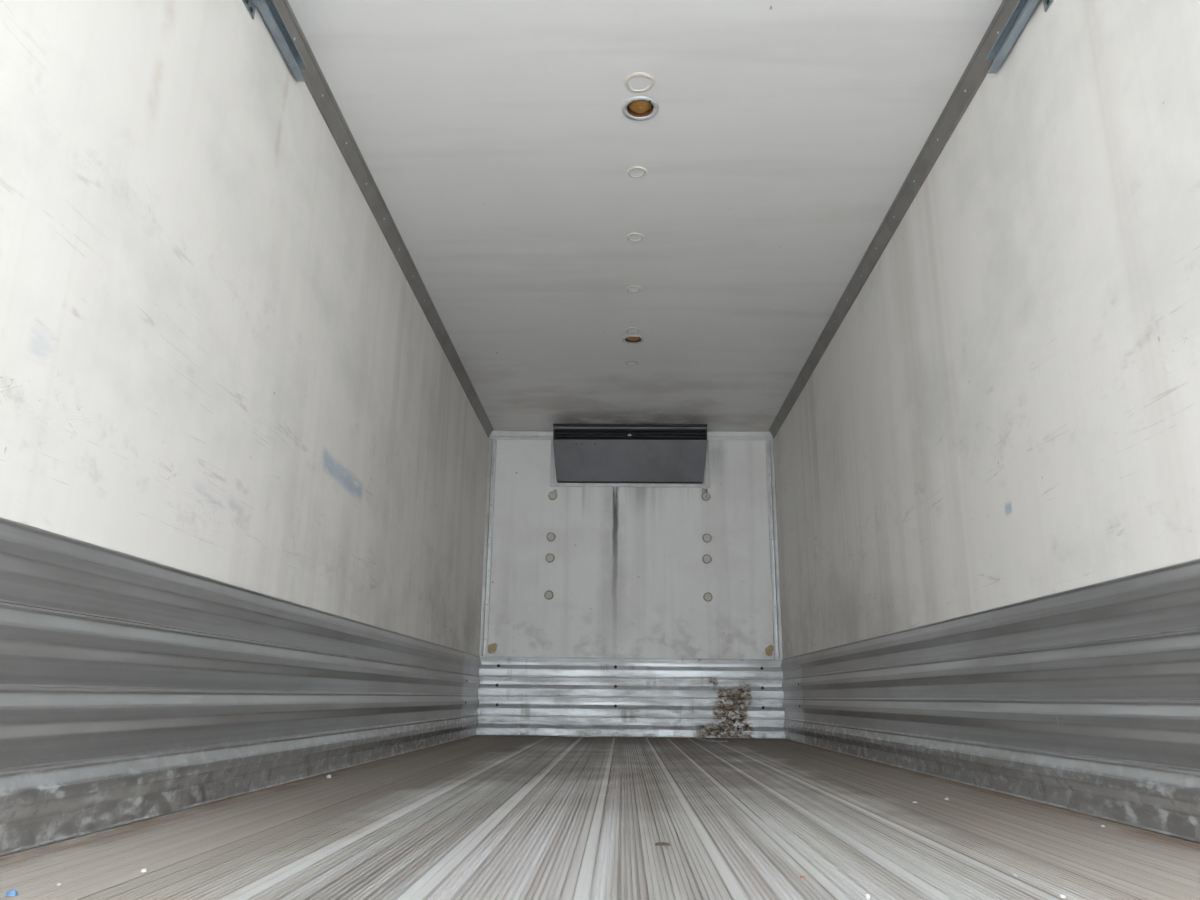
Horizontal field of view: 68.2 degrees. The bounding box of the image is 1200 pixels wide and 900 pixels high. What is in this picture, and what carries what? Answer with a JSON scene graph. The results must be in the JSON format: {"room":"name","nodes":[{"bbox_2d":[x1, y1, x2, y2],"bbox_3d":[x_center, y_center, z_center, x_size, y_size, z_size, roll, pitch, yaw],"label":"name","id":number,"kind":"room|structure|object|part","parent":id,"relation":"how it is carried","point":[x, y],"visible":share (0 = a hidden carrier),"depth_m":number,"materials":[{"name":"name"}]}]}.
{"room":"refrigerated truck trailer","nodes":[
{"label":"refrigerated truck trailer","id":0,"kind":"room"},
{"bbox_2d":[0,0,489,855],"bbox_3d":[-1.127,-0.144,3.117,0.080,2.688,9.068,0,-16,2],"label":"wall","id":1,"kind":"structure","parent":0,"point":[218,361],"depth_m":2.54,"materials":[{"name":"white plastic"}]},
{"bbox_2d":[0,517,480,855],"bbox_3d":[-1.085,0.764,2.804,0.024,0.608,8.958,0,-16,2],"label":"corrugated kick plate","id":2,"kind":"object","parent":1,"relation":"attached to","point":[40,568],"depth_m":2.26,"materials":[{"name":"metal"}]},
{"bbox_2d":[242,0,306,81],"bbox_3d":[-1.114,-1.872,1.118,0.038,0.111,4.190,0,-16,2],"label":"steel rail","id":3,"kind":"object","parent":1,"relation":"attached to","point":[268,9],"visible":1,"depth_m":2.94,"materials":[{"name":"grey metal"}]},
{"bbox_3d":[-1.089,-1.413,2.752,0.005,0.107,0.085,0,-16,2],"label":"bracket plate","id":4,"kind":"part","parent":3,"relation":"part of","materials":[{"name":"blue metal"}]},
{"bbox_3d":[-1.075,-1.408,2.745,0.026,0.008,0.075,0,-16,2],"label":"bracket arm","id":5,"kind":"part","parent":3,"relation":"part of","materials":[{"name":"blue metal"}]},
{"bbox_2d":[273,0,493,437],"bbox_3d":[-1.054,-1.344,3.373,0.044,0.076,8.918,0,-16,2],"label":"trim","id":6,"kind":"structure","parent":1,"relation":"attached to","point":[316,83],"depth_m":3.98,"materials":[{"name":"grey metal"}]},
{"bbox_2d":[0,735,1199,899],"bbox_3d":[0.129,1.105,2.693,2.460,0.080,8.988,0,-16,2],"label":"floor","id":7,"kind":"structure","parent":0,"point":[476,817],"depth_m":1.95,"materials":[{"name":"metal"}]},
{"bbox_2d":[5,889,17,895],"bbox_3d":[-0.892,0.671,1.344,0.018,0.008,0.013,0,-16,2],"label":"scrap","id":8,"kind":"object","parent":7,"relation":"on","point":[12,892],"visible":1,"depth_m":1.34,"materials":[{"name":"blue plastic"}]},
{"bbox_2d":[559,735,597,736],"bbox_3d":[-0.173,2.231,6.897,0.321,0.011,0.059,-3,-16,12],"label":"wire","id":9,"kind":"object","parent":7,"relation":"on","point":[559,735],"visible":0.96,"depth_m":6.88,"materials":[{"name":"grey metal"}]},
{"bbox_2d":[655,842,669,845],"bbox_3d":[0.132,0.831,1.869,0.034,0.005,0.025,0,-16,2],"label":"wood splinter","id":10,"kind":"object","parent":7,"relation":"on","point":[658,843],"visible":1,"depth_m":1.86,"materials":[{"name":"wood"}]},
{"bbox_2d":[694,737,727,741],"bbox_3d":[0.772,2.161,6.613,0.117,0.010,0.663,5,-16,-14],"label":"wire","id":11,"kind":"object","parent":7,"relation":"on","point":[694,737],"visible":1,"depth_m":6.37,"materials":[{"name":"grey metal"}]},
{"bbox_2d":[488,440,784,738],"bbox_3d":[0.254,1.069,7.403,2.460,2.688,0.094,0,-16,2],"label":"wall","id":12,"kind":"structure","parent":0,"point":[595,572],"depth_m":7.40,"materials":[{"name":"plastic"}]},
{"bbox_2d":[479,439,496,655],"bbox_3d":[-0.941,0.791,7.464,0.066,1.843,0.023,0,-16,2],"label":"trim","id":13,"kind":"structure","parent":12,"relation":"attached to","point":[487,561],"depth_m":7.45,"materials":[{"name":"metal"}]},
{"bbox_3d":[-0.432,1.058,7.391,1.090,2.528,0.005,0,-16,2],"label":"wall panel","id":14,"kind":"part","parent":12,"relation":"part of","materials":[{"name":"white metal"}]},
{"bbox_2d":[550,424,709,487],"bbox_3d":[0.254,0.049,7.523,1.368,0.496,0.248,0,-16,2],"label":"refrigeration unit","id":15,"kind":"object","parent":12,"relation":"attached to","point":[582,455],"visible":1,"depth_m":7.51,"materials":[{"name":"grey paint"}]},
{"bbox_3d":[0.253,-0.185,7.467,1.296,0.018,0.014,0,-16,2],"label":"rail","id":16,"kind":"part","parent":15,"relation":"part of","materials":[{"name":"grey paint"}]},
{"bbox_3d":[0.256,-0.185,7.580,1.302,0.014,0.220,0,-16,2],"label":"plate","id":17,"kind":"part","parent":15,"relation":"part of","materials":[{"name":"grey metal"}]},
{"bbox_3d":[0.253,0.092,7.508,1.296,0.314,0.219,0,-16,2],"label":"panel","id":18,"kind":"part","parent":15,"relation":"part of","materials":[{"name":"grey paint"}]},
{"bbox_2d":[476,656,785,737],"bbox_3d":[0.242,1.978,7.099,2.458,0.608,0.024,0,-16,2],"label":"corrugated kick plate","id":19,"kind":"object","parent":12,"relation":"attached to","point":[742,706],"depth_m":7.10,"materials":[{"name":"metal"}]},
{"bbox_2d":[489,431,772,439],"bbox_3d":[0.265,-0.124,7.690,2.458,0.073,0.021,0,-16,2],"label":"trim","id":20,"kind":"structure","parent":12,"relation":"attached to","point":[498,435],"depth_m":7.70,"materials":[{"name":"white metal"}]},
{"bbox_3d":[0.801,1.062,7.358,1.364,2.528,0.005,0,-16,2],"label":"wall panel","id":21,"kind":"part","parent":12,"relation":"part of","materials":[{"name":"white metal"}]},
{"bbox_2d":[765,439,782,658],"bbox_3d":[1.452,0.799,7.400,0.066,1.843,0.023,0,-16,2],"label":"trim","id":22,"kind":"structure","parent":12,"relation":"attached to","point":[771,493],"depth_m":7.39,"materials":[{"name":"metal"}]},
{"bbox_2d":[288,0,1002,431],"bbox_3d":[0.156,-1.404,3.395,2.460,0.086,8.988,0,-16,2],"label":"ceiling","id":23,"kind":"structure","parent":0,"point":[545,226],"depth_m":3.86,"materials":[{"name":"white plastic"}]},
{"bbox_2d":[622,335,644,343],"bbox_3d":[0.214,-0.724,5.716,0.148,0.040,0.148,0,-16,2],"label":"recessed light","id":24,"kind":"object","parent":23,"relation":"in","point":[629,339],"visible":0.94,"depth_m":5.72,"materials":[{"name":"gold metal"}]},
{"bbox_2d":[621,96,658,120],"bbox_3d":[0.158,-1.350,3.477,0.148,0.040,0.148,0,-16,2],"label":"recessed light","id":25,"kind":"object","parent":23,"relation":"in","point":[639,108],"visible":1,"depth_m":3.47,"materials":[{"name":"gold metal"}]},
{"bbox_2d":[773,0,1199,842],"bbox_3d":[1.413,-0.135,3.049,0.080,2.688,9.068,0,-16,2],"label":"wall","id":26,"kind":"structure","parent":0,"point":[1005,410],"depth_m":2.82,"materials":[{"name":"white plastic"}]},
{"bbox_2d":[769,0,1018,437],"bbox_3d":[1.362,-1.336,3.309,0.044,0.076,8.918,0,-16,2],"label":"trim","id":27,"kind":"structure","parent":26,"relation":"attached to","point":[976,71],"depth_m":3.91,"materials":[{"name":"grey metal"}]},
{"bbox_2d":[781,558,1199,841],"bbox_3d":[1.348,0.772,2.740,0.024,0.608,8.958,0,-16,2],"label":"corrugated kick plate","id":28,"kind":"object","parent":26,"relation":"attached to","point":[1097,708],"depth_m":2.68,"materials":[{"name":"metal"}]},
{"bbox_2d":[986,0,1052,73],"bbox_3d":[1.306,-1.866,1.047,0.038,0.111,4.175,0,-16,2],"label":"steel rail","id":29,"kind":"object","parent":26,"relation":"attached to","point":[1023,10],"visible":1,"depth_m":2.90,"materials":[{"name":"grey metal"}]},
{"bbox_3d":[1.364,-1.405,2.687,0.005,0.107,0.085,0,-16,2],"label":"bracket plate","id":30,"kind":"part","parent":29,"relation":"part of","materials":[{"name":"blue metal"}]}
]}

